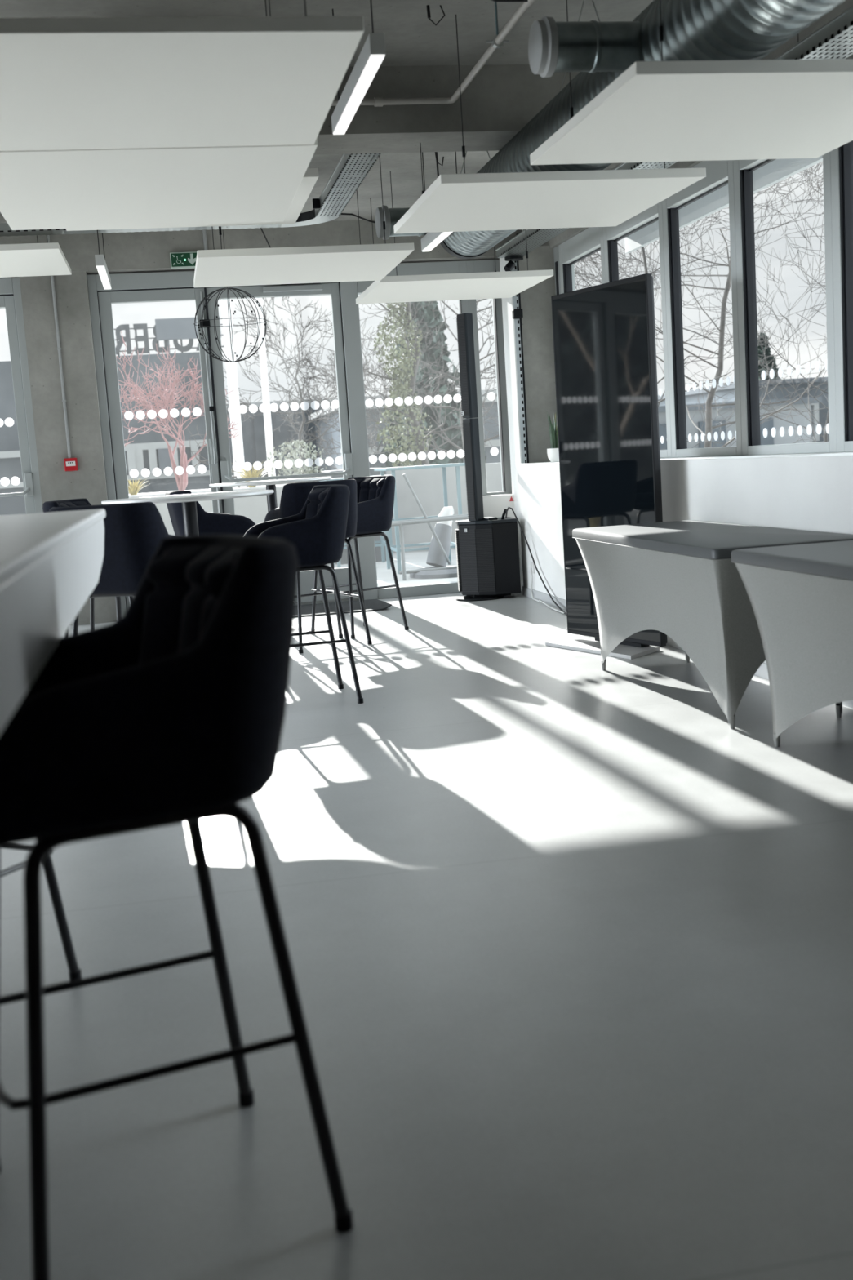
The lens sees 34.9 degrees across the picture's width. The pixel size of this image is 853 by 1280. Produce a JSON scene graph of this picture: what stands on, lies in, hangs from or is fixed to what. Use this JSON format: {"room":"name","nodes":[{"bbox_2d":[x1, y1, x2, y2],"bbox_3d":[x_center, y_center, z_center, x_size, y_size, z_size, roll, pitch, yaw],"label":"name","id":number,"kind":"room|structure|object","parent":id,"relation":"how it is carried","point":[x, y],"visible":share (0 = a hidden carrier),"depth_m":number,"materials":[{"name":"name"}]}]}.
{"room":"office break room","nodes":[
{"label":"office break room","id":0,"kind":"room"},
{"bbox_2d":[0,219,524,625],"bbox_3d":[-2.703,-1.657,10.725,7.950,3.050,0.320,-5,8,-10],"label":"wall","id":1,"kind":"structure","parent":0,"point":[135,252],"depth_m":10.58,"materials":[{"name":"concrete"}]},
{"bbox_2d":[0,277,42,513],"bbox_3d":[-4.075,-1.377,10.528,2.060,2.720,0.183,-5,8,-10],"label":"door","id":2,"kind":"structure","parent":1,"relation":"in","point":[11,300],"depth_m":10.62,"materials":[{"name":"grey metal"}]},
{"bbox_2d":[46,235,71,457],"bbox_3d":[-2.848,-2.279,10.495,0.030,1.740,0.046,-5,8,-10],"label":"conduit pipe","id":3,"kind":"object","parent":1,"relation":"attached to","point":[59,348],"visible":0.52,"depth_m":10.51,"materials":[{"name":"grey plastic"}]},
{"bbox_2d":[63,457,78,471],"bbox_3d":[-2.786,-1.375,10.618,0.100,0.100,0.046,-5,8,-10],"label":"fire alarm","id":4,"kind":"object","parent":1,"relation":"attached to","point":[70,464],"visible":1,"depth_m":10.60,"materials":[{"name":"red plastic"}]},
{"bbox_2d":[169,251,196,268],"bbox_3d":[-1.800,-2.969,10.588,0.395,0.120,0.037,-5,8,-10],"label":"exit sign","id":5,"kind":"object","parent":1,"relation":"attached to","point":[178,260],"visible":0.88,"depth_m":10.56,"materials":[{"name":"green"}]},
{"bbox_2d":[86,271,377,617],"bbox_3d":[-1.535,-1.599,10.983,2.120,2.720,0.183,-5,8,-10],"label":"door","id":6,"kind":"structure","parent":1,"relation":"in","point":[162,286],"depth_m":10.92,"materials":[{"name":"grey metal"}]},
{"bbox_2d":[356,261,470,599],"bbox_3d":[-0.050,-1.732,11.279,0.920,2.720,0.124,-5,8,-10],"label":"window","id":7,"kind":"structure","parent":1,"relation":"in","point":[452,267],"depth_m":11.24,"materials":[{"name":"grey metal"}]},
{"bbox_2d":[466,259,511,495],"bbox_3d":[0.533,-2.180,11.334,0.320,1.920,0.124,-5,8,-10],"label":"window","id":8,"kind":"structure","parent":1,"relation":"in","point":[476,266],"depth_m":11.30,"materials":[{"name":"grey metal"}]},
{"bbox_2d":[0,0,653,222],"bbox_3d":[-1.329,-2.260,2.197,8.150,0.250,17.720,-5,8,-10],"label":"ceiling","id":9,"kind":"structure","parent":0,"point":[411,38],"depth_m":6.04,"materials":[{"name":"concrete"}]},
{"bbox_2d":[0,235,71,277],"bbox_3d":[-3.140,-2.780,9.335,1.235,0.397,1.200,-5,8,-10],"label":"acoustic panel","id":10,"kind":"object","parent":9,"relation":"hanging from","point":[24,260],"visible":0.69,"depth_m":9.30,"materials":[{"name":"white"}]},
{"bbox_2d":[94,230,111,288],"bbox_3d":[-2.238,-2.759,9.304,0.055,0.543,1.120,-5,8,-10],"label":"pendant lamp","id":11,"kind":"object","parent":9,"relation":"hanging from","point":[100,264],"visible":0.88,"depth_m":9.07,"materials":[{"name":"grey"}]},
{"bbox_2d":[96,265,111,288],"bbox_3d":[-2.221,-2.494,9.340,0.049,0.007,1.112,-5,8,-10],"label":"diffuser","id":12,"kind":"object","parent":11,"relation":"attached to","point":[102,270],"depth_m":9.27,"materials":[{"name":"white"}]},
{"bbox_2d":[0,0,317,230],"bbox_3d":[-1.185,-2.226,5.594,1.260,0.737,1.555,-5,8,-10],"label":"acoustic panel","id":13,"kind":"object","parent":9,"relation":"hanging from","point":[69,188],"visible":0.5,"depth_m":5.51,"materials":[{"name":"white"}]},
{"bbox_2d":[0,0,364,151],"bbox_3d":[-0.915,-2.052,4.182,1.225,0.737,1.310,-5,8,-10],"label":"acoustic panel","id":14,"kind":"object","parent":9,"relation":"hanging from","point":[66,83],"visible":1,"depth_m":4.04,"materials":[{"name":"white"}]},
{"bbox_2d":[0,153,380,236],"bbox_3d":[-3.256,-2.602,7.665,5.751,0.295,2.243,-5,8,-10],"label":"cable tray","id":15,"kind":"object","parent":9,"relation":"hanging from","point":[351,170],"visible":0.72,"depth_m":8.60,"materials":[{"name":"grey metal"}]},
{"bbox_2d":[65,168,318,231],"bbox_3d":[-1.235,-2.460,6.753,1.230,0.577,1.220,-5,8,-10],"label":"acoustic panel","id":16,"kind":"object","parent":9,"relation":"hanging from","point":[310,177],"visible":0.19,"depth_m":7.20,"materials":[{"name":"white"}]},
{"bbox_2d":[193,231,266,362],"bbox_3d":[-1.369,-2.495,9.276,0.500,1.170,0.501,-5,8,-10],"label":"globe","id":17,"kind":"object","parent":9,"relation":"hanging from","point":[250,295],"visible":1,"depth_m":9.29,"materials":[{"name":"black metal"}]},
{"bbox_2d":[193,155,414,287],"bbox_3d":[-0.799,-2.589,8.101,1.210,0.737,1.240,-5,8,-10],"label":"acoustic panel","id":18,"kind":"object","parent":9,"relation":"hanging from","point":[365,262],"visible":0.88,"depth_m":7.92,"materials":[{"name":"white"}]},
{"bbox_2d":[331,0,386,134],"bbox_3d":[-0.290,-2.364,5.283,0.055,0.493,1.140,-5,8,-10],"label":"pendant lamp","id":19,"kind":"object","parent":9,"relation":"hanging from","point":[372,54],"visible":0.97,"depth_m":5.12,"materials":[{"name":"grey plastic"}]},
{"bbox_2d":[333,54,385,134],"bbox_3d":[-0.275,-2.123,5.315,0.049,0.007,1.132,-5,8,-10],"label":"diffuser","id":20,"kind":"object","parent":19,"relation":"attached to","point":[371,64],"depth_m":5.23,"materials":[{"name":"white plastic"}]},
{"bbox_2d":[331,0,536,106],"bbox_3d":[0.001,-2.450,4.695,1.070,0.198,3.847,-5,8,-10],"label":"pipe","id":21,"kind":"object","parent":9,"relation":"attached to","point":[498,41],"visible":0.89,"depth_m":6.16,"materials":[{"name":"grey metal"}]},
{"bbox_2d":[421,231,452,251],"bbox_3d":[0.080,-2.352,7.892,0.055,0.113,0.899,-5,8,-10],"label":"pendant lamp","id":22,"kind":"object","parent":9,"relation":"hanging from","point":[430,242],"depth_m":8.04,"materials":[{"name":"grey"}]},
{"bbox_2d":[422,231,452,251],"bbox_3d":[0.095,-2.327,7.816,0.049,0.007,1.062,-5,8,-10],"label":"diffuser","id":23,"kind":"object","parent":22,"relation":"attached to","point":[434,240],"depth_m":7.99,"materials":[{"name":"white"}]},
{"bbox_2d":[313,64,579,155],"bbox_3d":[-2.124,-2.507,6.511,7.750,0.315,0.430,-5,8,-10],"label":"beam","id":24,"kind":"structure","parent":9,"relation":"attached to","point":[500,101],"depth_m":6.72,"materials":[{"name":"concrete"}]},
{"bbox_2d":[355,171,553,304],"bbox_3d":[0.144,-2.850,9.596,1.190,0.737,1.190,-5,8,-10],"label":"acoustic panel","id":25,"kind":"object","parent":9,"relation":"hanging from","point":[508,284],"visible":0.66,"depth_m":9.42,"materials":[{"name":"white fabric"}]},
{"bbox_2d":[393,14,706,233],"bbox_3d":[0.517,-2.456,6.506,1.210,0.737,1.250,-5,8,-10],"label":"acoustic panel","id":26,"kind":"object","parent":9,"relation":"hanging from","point":[507,201],"visible":0.85,"depth_m":6.34,"materials":[{"name":"white"}]},
{"bbox_2d":[375,0,844,259],"bbox_3d":[0.692,-2.286,4.976,0.783,0.695,7.000,-5,8,-10],"label":"ventilation duct","id":27,"kind":"object","parent":9,"relation":"hanging from","point":[601,51],"visible":0.43,"depth_m":4.75,"materials":[{"name":"metal"}]},
{"bbox_2d":[495,5,852,257],"bbox_3d":[1.506,-2.527,5.470,0.203,0.450,9.720,-5,8,-10],"label":"cable tray","id":28,"kind":"object","parent":9,"relation":"hanging from","point":[833,40],"visible":0.39,"depth_m":5.30,"materials":[{"name":"grey metal"}]},
{"bbox_2d":[503,255,523,271],"bbox_3d":[0.653,-2.821,10.194,0.157,0.120,0.140,-5,8,-10],"label":"ceiling spotlight","id":29,"kind":"object","parent":28,"relation":"attached to","point":[510,265],"visible":0.98,"depth_m":10.15,"materials":[{"name":"black plastic"}]},
{"bbox_2d":[529,0,852,164],"bbox_3d":[1.119,-2.263,4.891,1.240,0.762,1.270,-5,8,-10],"label":"acoustic panel","id":30,"kind":"object","parent":9,"relation":"hanging from","point":[686,110],"visible":0.93,"depth_m":4.81,"materials":[{"name":"white fabric"}]},
{"bbox_2d":[0,591,852,1279],"bbox_3d":[-1.112,0.950,2.541,8.150,0.120,17.540,-5,8,-10],"label":"floor","id":31,"kind":"structure","parent":0,"point":[570,942],"depth_m":2.93,"materials":[{"name":"grey concrete"}]},
{"bbox_2d":[0,839,81,981],"bbox_3d":[-1.159,0.307,2.970,0.508,1.043,0.514,0,9,26],"label":"bar stool","id":32,"kind":"object","parent":31,"relation":"on","point":[74,972],"visible":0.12,"depth_m":3.11,"materials":[{"name":"black metal"}]},
{"bbox_2d":[0,508,106,733],"bbox_3d":[-0.743,0.369,2.263,0.335,1.058,3.700,-5,8,-10],"label":"table","id":33,"kind":"object","parent":31,"relation":"on","point":[51,563],"visible":1,"depth_m":2.09,"materials":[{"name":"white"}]},
{"bbox_2d":[0,508,106,589],"bbox_3d":[-0.775,-0.140,2.194,0.335,0.028,3.700,-5,8,-10],"label":"countertop","id":34,"kind":"structure","parent":33,"relation":"on","point":[27,540],"depth_m":2.43,"materials":[{"name":"white laminate"}]},
{"bbox_2d":[42,498,133,636],"bbox_3d":[-1.706,-0.237,7.260,0.514,1.043,0.508,-3,8,6],"label":"bar stool","id":35,"kind":"object","parent":31,"relation":"on","point":[46,505],"visible":0.09,"depth_m":7.32,"materials":[{"name":"black fabric"}]},
{"bbox_2d":[57,500,88,506],"bbox_3d":[-1.863,-0.608,7.223,0.134,0.255,0.390,-3,8,6],"label":"cushion","id":36,"kind":"object","parent":35,"relation":"on","point":[61,503],"depth_m":7.32,"materials":[{"name":"black fabric"}]},
{"bbox_2d":[48,502,178,635],"bbox_3d":[-1.227,-0.056,5.690,0.508,1.043,0.514,-1,8,20],"label":"bar stool","id":37,"kind":"object","parent":31,"relation":"on","point":[134,531],"visible":0.35,"depth_m":5.40,"materials":[{"name":"black fabric"}]},
{"bbox_2d":[0,534,353,1279],"bbox_3d":[-0.454,0.379,2.108,0.514,1.043,0.508,-7,8,-25],"label":"bar stool","id":38,"kind":"object","parent":31,"relation":"on","point":[171,711],"visible":0.98,"depth_m":1.88,"materials":[{"name":"black fabric"}]},
{"bbox_2d":[137,545,241,665],"bbox_3d":[-0.357,-0.013,2.114,0.134,0.255,0.390,-7,8,-25],"label":"cushion","id":39,"kind":"object","parent":38,"relation":"on","point":[182,588],"depth_m":2.21,"materials":[{"name":"black fabric"}]},
{"bbox_2d":[101,489,273,535],"bbox_3d":[-1.101,-0.173,6.516,0.810,1.040,0.810,-5,8,-10],"label":"bar table","id":40,"kind":"object","parent":31,"relation":"on","point":[188,500],"visible":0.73,"depth_m":6.33,"materials":[{"name":"white laminate"}]},
{"bbox_2d":[164,490,255,536],"bbox_3d":[-1.280,-0.400,8.267,0.514,1.043,0.508,-6,8,-17],"label":"bar stool","id":41,"kind":"object","parent":31,"relation":"on","point":[209,523],"visible":0.23,"depth_m":8.00,"materials":[{"name":"black fabric"}]},
{"bbox_2d":[208,476,331,633],"bbox_3d":[-1.044,-0.577,9.420,0.840,1.056,0.840,-5,8,-10],"label":"bar table","id":42,"kind":"object","parent":31,"relation":"on","point":[272,504],"visible":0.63,"depth_m":9.23,"materials":[{"name":"white laminate"}]},
{"bbox_2d":[244,484,363,703],"bbox_3d":[-0.619,-0.218,6.614,0.514,1.043,0.508,-6,8,-14],"label":"bar stool","id":43,"kind":"object","parent":31,"relation":"on","point":[317,533],"visible":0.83,"depth_m":6.40,"materials":[{"name":"black fabric"}]},
{"bbox_2d":[305,488,328,519],"bbox_3d":[-0.514,-0.608,6.596,0.134,0.255,0.390,-6,8,-14],"label":"cushion","id":44,"kind":"object","parent":43,"relation":"on","point":[315,500],"depth_m":6.71,"materials":[{"name":"black fabric"}]},
{"bbox_2d":[263,479,372,653],"bbox_3d":[-0.699,-0.481,8.597,0.508,1.043,0.514,-8,9,-27],"label":"bar stool","id":45,"kind":"object","parent":31,"relation":"on","point":[294,496],"visible":0.31,"depth_m":8.39,"materials":[{"name":"black fabric"}]},
{"bbox_2d":[294,599,391,617],"bbox_3d":[-0.901,-0.255,10.768,1.140,0.039,0.800,-5,8,-10],"label":"table base","id":46,"kind":"object","parent":31,"relation":"on","point":[371,605],"visible":0.44,"depth_m":10.72,"materials":[{"name":"metal"}]},
{"bbox_2d":[310,475,408,639],"bbox_3d":[-0.482,-0.572,9.167,0.514,1.043,0.508,-10,10,-38],"label":"bar stool","id":47,"kind":"object","parent":31,"relation":"on","point":[375,494],"visible":0.61,"depth_m":9.02,"materials":[{"name":"black fabric"}]},
{"bbox_2d":[354,477,384,502],"bbox_3d":[-0.402,-0.966,9.199,0.134,0.255,0.390,-10,10,-38],"label":"cushion","id":48,"kind":"object","parent":47,"relation":"on","point":[367,488],"depth_m":9.21,"materials":[{"name":"black fabric"}]},
{"bbox_2d":[454,313,520,601],"bbox_3d":[0.411,-1.452,10.814,0.524,2.234,0.522,-5,8,-10],"label":"speaker","id":49,"kind":"object","parent":31,"relation":"on","point":[487,550],"visible":1,"depth_m":10.71},
{"bbox_2d":[456,314,470,417],"bbox_3d":[0.280,-2.140,10.602,0.046,0.783,0.101,-6,8,-17],"label":"grille","id":50,"kind":"object","parent":49,"relation":"attached to","point":[462,320],"depth_m":10.57,"materials":[{"name":"black"}]},
{"bbox_2d":[462,419,475,519],"bbox_3d":[0.330,-1.342,10.710,0.046,0.783,0.101,-6,8,-17],"label":"grille","id":51,"kind":"object","parent":49,"relation":"attached to","point":[468,427],"depth_m":10.68,"materials":[{"name":"black"}]},
{"bbox_2d":[454,528,495,591],"bbox_3d":[0.350,-0.633,10.803,0.120,0.495,0.421,-10,10,-41],"label":"grille","id":52,"kind":"object","parent":49,"relation":"attached to","point":[475,548],"depth_m":10.74,"materials":[{"name":"black metal"}]},
{"bbox_2d":[482,493,515,517],"bbox_3d":[0.629,-0.813,11.349,0.360,0.800,0.240,-5,8,-10],"label":"boxing","id":53,"kind":"structure","parent":31,"relation":"on","point":[494,505],"depth_m":11.18,"materials":[{"name":"white paint"}]},
{"bbox_2d":[505,506,566,614],"bbox_3d":[0.852,-0.611,10.016,0.126,0.723,1.368,-5,8,-13],"label":"cable","id":54,"kind":"object","parent":31,"relation":"on","point":[545,587],"visible":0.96,"depth_m":10.41,"materials":[{"name":"black plastic"}]},
{"bbox_2d":[545,273,667,659],"bbox_3d":[0.973,-0.952,7.611,0.300,2.030,0.894,-8,9,-28],"label":"digital display","id":55,"kind":"object","parent":31,"relation":"on","point":[605,346],"visible":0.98,"depth_m":7.57,"materials":[{"name":"black glass"}]},
{"bbox_2d":[572,520,852,728],"bbox_3d":[1.275,-0.129,6.224,0.673,0.735,1.903,-5,8,-10],"label":"covered table","id":56,"kind":"object","parent":31,"relation":"on","point":[679,580],"visible":0.7,"depth_m":5.76,"materials":[{"name":"grey fabric"}]},
{"bbox_2d":[731,540,852,746],"bbox_3d":[1.653,0.110,4.275,0.658,0.735,1.903,-5,8,-10],"label":"covered table","id":57,"kind":"object","parent":31,"relation":"on","point":[801,596],"visible":1,"depth_m":4.71,"materials":[{"name":"grey fabric"}]},
{"bbox_2d":[518,245,557,462],"bbox_3d":[0.910,-1.766,11.028,0.300,2.735,0.400,-5,8,-10],"label":"pillar","id":58,"kind":"structure","parent":0,"point":[535,300],"depth_m":10.76,"materials":[{"name":"concrete"}]},
{"bbox_2d":[511,260,528,463],"bbox_3d":[0.736,-2.206,10.717,0.059,1.610,0.037,-5,8,-10],"label":"rail","id":59,"kind":"object","parent":58,"relation":"attached to","point":[517,328],"visible":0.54,"depth_m":10.73,"materials":[{"name":"grey metal"}]},
{"bbox_2d":[511,308,523,319],"bbox_3d":[0.713,-2.555,10.618,0.075,0.070,0.062,-5,8,-10],"label":"sensor box","id":60,"kind":"object","parent":59,"relation":"attached to","point":[517,313],"visible":1,"depth_m":10.59,"materials":[{"name":"black plastic"}]},
{"bbox_2d":[516,452,852,663],"bbox_3d":[2.545,0.088,2.842,0.525,1.050,16.580,-5,8,-10],"label":"wall","id":61,"kind":"structure","parent":0,"point":[806,491],"depth_m":6.79,"materials":[{"name":"white paint"}]},
{"bbox_2d":[499,255,523,591],"bbox_3d":[0.736,-1.751,10.997,0.055,2.735,0.360,-5,8,-10],"label":"trim","id":62,"kind":"structure","parent":61,"relation":"attached to","point":[507,303],"depth_m":10.99,"materials":[{"name":"white paint"}]},
{"bbox_2d":[546,412,559,462],"bbox_3d":[0.978,-1.547,10.299,0.138,0.388,0.136,-5,8,-10],"label":"potted plant","id":63,"kind":"object","parent":61,"relation":"on","point":[553,453],"visible":0.8,"depth_m":10.29,"materials":[{"name":"green plant"}]},
{"bbox_2d":[553,245,575,294],"bbox_3d":[1.120,-2.261,10.741,0.124,1.665,0.160,-5,8,-10],"label":"trim","id":64,"kind":"structure","parent":61,"relation":"on","point":[556,250],"depth_m":10.61,"materials":[{"name":"grey metal"}]},
{"bbox_2d":[558,226,605,293],"bbox_3d":[1.216,-2.184,10.123,0.075,1.665,1.100,-5,8,-10],"label":"window","id":65,"kind":"structure","parent":61,"relation":"in","point":[590,241],"depth_m":10.09,"materials":[{"name":"grey metal"}]},
{"bbox_2d":[603,200,671,457],"bbox_3d":[1.426,-2.048,9.020,0.075,1.665,1.160,-5,8,-10],"label":"window","id":66,"kind":"structure","parent":61,"relation":"in","point":[612,234],"depth_m":8.67,"materials":[{"name":"grey metal"}]},
{"bbox_2d":[522,586,852,708],"bbox_3d":[2.313,0.596,2.855,0.012,0.070,16.570,-5,8,-10],"label":"baseboard","id":67,"kind":"structure","parent":61,"relation":"attached to","point":[762,672],"depth_m":9.81,"materials":[{"name":"grey"}]},
{"bbox_2d":[662,160,742,457],"bbox_3d":[1.633,-1.913,7.928,0.075,1.665,1.080,-5,8,-10],"label":"window","id":68,"kind":"structure","parent":61,"relation":"in","point":[719,174],"depth_m":8.29,"materials":[{"name":"grey metal"}]},
{"bbox_2d":[733,151,837,455],"bbox_3d":[1.834,-1.783,6.870,0.075,1.665,1.090,-5,8,-10],"label":"window","id":69,"kind":"structure","parent":61,"relation":"in","point":[743,169],"depth_m":7.26,"materials":[{"name":"grey metal"}]},
{"bbox_2d":[831,140,852,452],"bbox_3d":[2.036,-1.653,5.807,0.075,1.665,1.090,-5,8,-10],"label":"window","id":70,"kind":"structure","parent":61,"relation":"in","point":[842,157],"depth_m":6.28,"materials":[{"name":"grey metal"}]},
{"bbox_2d":[538,0,852,248],"bbox_3d":[2.612,-2.291,2.777,0.310,0.335,17.000,-5,8,-10],"label":"beam","id":71,"kind":"structure","parent":0,"point":[570,233],"depth_m":6.61,"materials":[{"name":"metal"}]},
{"bbox_2d":[624,155,822,253],"bbox_3d":[2.769,-2.417,3.919,0.700,0.210,15.200,-5,8,-10],"label":"canopy","id":72,"kind":"object","parent":71,"relation":"attached to","point":[779,170],"visible":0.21,"depth_m":9.46,"materials":[{"name":"grey"}]},
{"label":"outside","id":73,"kind":"structure","parent":0,"visible":0},
{"bbox_3d":[1.568,-4.791,45.845,160.000,0.340,150.000,-5,8,-10],"label":"ground","id":74,"kind":"structure","parent":73,"visible":0},
{"bbox_2d":[0,351,210,515],"bbox_3d":[-12.533,-3.979,30.893,14.950,3.880,6.140,-5,8,-10],"label":"building","id":75,"kind":"structure","parent":74,"relation":"on","point":[149,451],"depth_m":29.01,"materials":[{"name":"grey"}]},
{"bbox_2d":[113,323,224,355],"bbox_3d":[-5.517,-6.510,29.345,2.600,0.708,0.150,-5,8,-10],"label":"sign","id":76,"kind":"object","parent":75,"relation":"on","point":[144,338],"visible":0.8,"depth_m":29.18,"materials":[{"name":"grey"}]},
{"bbox_2d":[155,315,221,353],"bbox_3d":[-5.115,-6.538,29.167,1.370,0.760,0.160,-5,8,-10],"label":"board","id":77,"kind":"object","parent":75,"relation":"on","point":[183,328],"visible":0.64,"depth_m":29.02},
{"bbox_2d":[221,298,246,487],"bbox_3d":[-2.562,-4.908,16.954,0.150,8.200,0.146,-5,8,-10],"label":"flagpole","id":78,"kind":"object","parent":74,"relation":"on","point":[231,367],"visible":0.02,"depth_m":17.13,"materials":[{"name":"white metal"}]},
{"bbox_2d":[254,297,275,479],"bbox_3d":[-2.164,-4.943,17.026,0.100,8.200,0.098,-5,8,-10],"label":"flagpole","id":79,"kind":"object","parent":74,"relation":"on","point":[262,353],"visible":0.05,"depth_m":17.23,"materials":[{"name":"white metal"}]},
{"bbox_2d":[223,296,399,474],"bbox_3d":[-2.048,-3.570,21.460,2.619,4.292,3.252,-6,8,-20],"label":"bare tree","id":80,"kind":"object","parent":74,"relation":"on","point":[300,394],"visible":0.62,"depth_m":21.65,"materials":[{"name":"grey plant"}]},
{"bbox_2d":[269,349,406,481],"bbox_3d":[-1.522,-3.500,24.019,2.314,3.409,2.637,-3,8,1],"label":"bare tree","id":81,"kind":"object","parent":74,"relation":"on","point":[333,368],"visible":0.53,"depth_m":23.48,"materials":[{"name":"grey plant"}]},
{"bbox_2d":[226,389,497,487],"bbox_3d":[-1.655,-5.101,37.506,8.400,2.980,5.400,-5,8,-10],"label":"building","id":82,"kind":"structure","parent":74,"relation":"on","point":[253,433],"depth_m":34.45,"materials":[{"name":"grey"}]},
{"bbox_2d":[325,548,457,586],"bbox_3d":[-15.610,0.637,11.746,33.400,0.145,5.860,-5,8,-10],"label":"terrace","id":83,"kind":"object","parent":74,"relation":"on","point":[413,560],"depth_m":14.36,"materials":[{"name":"grey concrete"}]},
{"bbox_2d":[128,484,330,564],"bbox_3d":[-2.742,-1.243,15.987,3.050,1.030,1.300,-5,8,-10],"label":"trough","id":84,"kind":"object","parent":83,"relation":"on","point":[254,508],"visible":0.04,"depth_m":15.41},
{"bbox_2d":[127,477,146,495],"bbox_3d":[-3.337,-1.736,15.463,0.413,0.220,0.459,-5,8,-10],"label":"grass tuft","id":85,"kind":"object","parent":84,"relation":"in","point":[133,489],"visible":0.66,"depth_m":15.41,"materials":[{"name":"yellow plant"}]},
{"bbox_2d":[115,331,239,490],"bbox_3d":[-3.217,-2.620,15.744,1.726,1.858,1.788,-1,8,17],"label":"tree","id":86,"kind":"object","parent":84,"relation":"on","point":[181,480],"visible":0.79,"depth_m":15.80,"materials":[{"name":"pink plant"}]},
{"bbox_2d":[184,386,273,487],"bbox_3d":[-2.442,-2.380,16.417,0.703,1.380,1.258,0,8,22],"label":"willow","id":87,"kind":"object","parent":84,"relation":"in","point":[197,460],"visible":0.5,"depth_m":16.11,"materials":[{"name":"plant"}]},
{"bbox_2d":[232,462,271,487],"bbox_3d":[-2.023,-1.887,15.560,0.623,0.329,0.588,4,11,43],"label":"grass tuft","id":88,"kind":"object","parent":84,"relation":"on","point":[254,474],"visible":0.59,"depth_m":15.49,"materials":[{"name":"yellow plant"}]},
{"bbox_2d":[266,440,326,483],"bbox_3d":[-1.536,-2.099,16.041,0.762,0.535,0.731,-8,9,-28],"label":"leafy bush","id":89,"kind":"object","parent":84,"relation":"on","point":[296,442],"visible":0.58,"depth_m":15.99,"materials":[{"name":"green plant"}]},
{"bbox_2d":[320,467,386,564],"bbox_3d":[-0.832,-1.433,16.019,0.640,1.160,1.100,-5,8,-10],"label":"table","id":90,"kind":"object","parent":83,"relation":"on","point":[344,560],"visible":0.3,"depth_m":15.50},
{"bbox_2d":[319,475,393,568],"bbox_3d":[-0.746,-1.307,14.974,0.740,0.980,0.700,-5,8,-10],"label":"table","id":91,"kind":"object","parent":83,"relation":"on","point":[381,541],"visible":0.13,"depth_m":14.75,"materials":[{"name":"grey metal"}]},
{"bbox_2d":[373,462,465,573],"bbox_3d":[-0.044,-1.268,14.036,0.820,1.065,0.800,-5,8,-10],"label":"table","id":92,"kind":"object","parent":83,"relation":"on","point":[396,548],"visible":0.52,"depth_m":13.70,"materials":[{"name":"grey metal"}]},
{"bbox_2d":[391,473,468,580],"bbox_3d":[-0.039,-1.106,13.057,1.201,1.006,0.286,-5,8,-10],"label":"bench","id":93,"kind":"object","parent":83,"relation":"on","point":[426,520],"visible":0.61,"depth_m":13.08,"materials":[{"name":"grey metal"}]},
{"bbox_2d":[409,506,457,578],"bbox_3d":[0.173,-0.963,13.252,0.720,0.653,0.739,-5,8,-10],"label":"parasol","id":94,"kind":"object","parent":83,"relation":"on","point":[443,530],"visible":0.77,"depth_m":13.40,"materials":[{"name":"grey fabric"}]},
{"bbox_2d":[386,441,823,553],"bbox_3d":[2.561,-1.814,17.411,6.550,1.120,0.250,-5,8,-10],"label":"railing","id":95,"kind":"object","parent":83,"relation":"on","point":[427,484],"depth_m":16.82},
{"bbox_2d":[306,301,497,466],"bbox_3d":[-0.112,-4.676,20.054,3.239,6.612,3.129,-5,8,-10],"label":"tree","id":96,"kind":"object","parent":74,"relation":"on","point":[408,324],"visible":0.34,"depth_m":19.93,"materials":[{"name":"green plant"}]},
{"bbox_2d":[308,395,500,473],"bbox_3d":[-0.327,-4.021,30.611,4.000,2.520,5.200,-5,8,-10],"label":"house","id":97,"kind":"structure","parent":74,"relation":"on","point":[491,459],"depth_m":28.42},
{"bbox_2d":[360,298,499,467],"bbox_3d":[0.490,-4.777,21.096,3.898,6.466,3.662,-5,8,-7],"label":"bare tree","id":98,"kind":"object","parent":74,"relation":"on","point":[435,446],"visible":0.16,"depth_m":21.10,"materials":[{"name":"grey plant"}]},
{"bbox_2d":[377,301,486,467],"bbox_3d":[0.072,-4.879,26.135,2.448,5.364,2.512,-5,8,-10],"label":"conifer","id":99,"kind":"object","parent":74,"relation":"on","point":[428,317],"visible":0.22,"depth_m":25.73,"materials":[{"name":"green plant"}]},
{"bbox_2d":[489,162,829,449],"bbox_3d":[4.555,-5.556,19.901,7.819,8.396,6.644,2,10,36],"label":"bare tree","id":100,"kind":"object","parent":74,"relation":"on","point":[710,397],"visible":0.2,"depth_m":19.73,"materials":[{"name":"grey plant"}]},
{"bbox_2d":[495,204,826,451],"bbox_3d":[3.194,-4.442,17.953,4.934,6.300,3.443,-1,8,16],"label":"bare tree","id":101,"kind":"object","parent":74,"relation":"on","point":[644,262],"visible":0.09,"depth_m":18.07,"materials":[{"name":"grey plant"}]},
{"bbox_2d":[658,396,822,449],"bbox_3d":[7.172,-5.234,37.114,5.200,2.250,5.400,-5,8,-10],"label":"building","id":102,"kind":"structure","parent":74,"relation":"on","point":[776,423],"depth_m":34.65,"materials":[{"name":"grey"}]},
{"bbox_2d":[658,161,828,448],"bbox_3d":[5.312,-4.190,17.085,4.888,5.779,6.631,2,9,35],"label":"bare tree","id":103,"kind":"object","parent":74,"relation":"on","point":[825,434],"visible":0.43,"depth_m":17.06,"materials":[{"name":"grey plant"}]},
{"bbox_2d":[657,377,829,442],"bbox_3d":[15.264,-7.171,45.076,13.800,2.950,8.800,-5,8,-10],"label":"house","id":104,"kind":"structure","parent":74,"relation":"on","point":[691,397],"depth_m":40.27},
{"bbox_2d":[757,332,781,380],"bbox_3d":[13.227,-9.274,52.731,3.372,5.318,3.482,-5,8,-10],"label":"conifer","id":105,"kind":"object","parent":74,"relation":"on","point":[767,353],"visible":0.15,"depth_m":52.20,"materials":[{"name":"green plant"}]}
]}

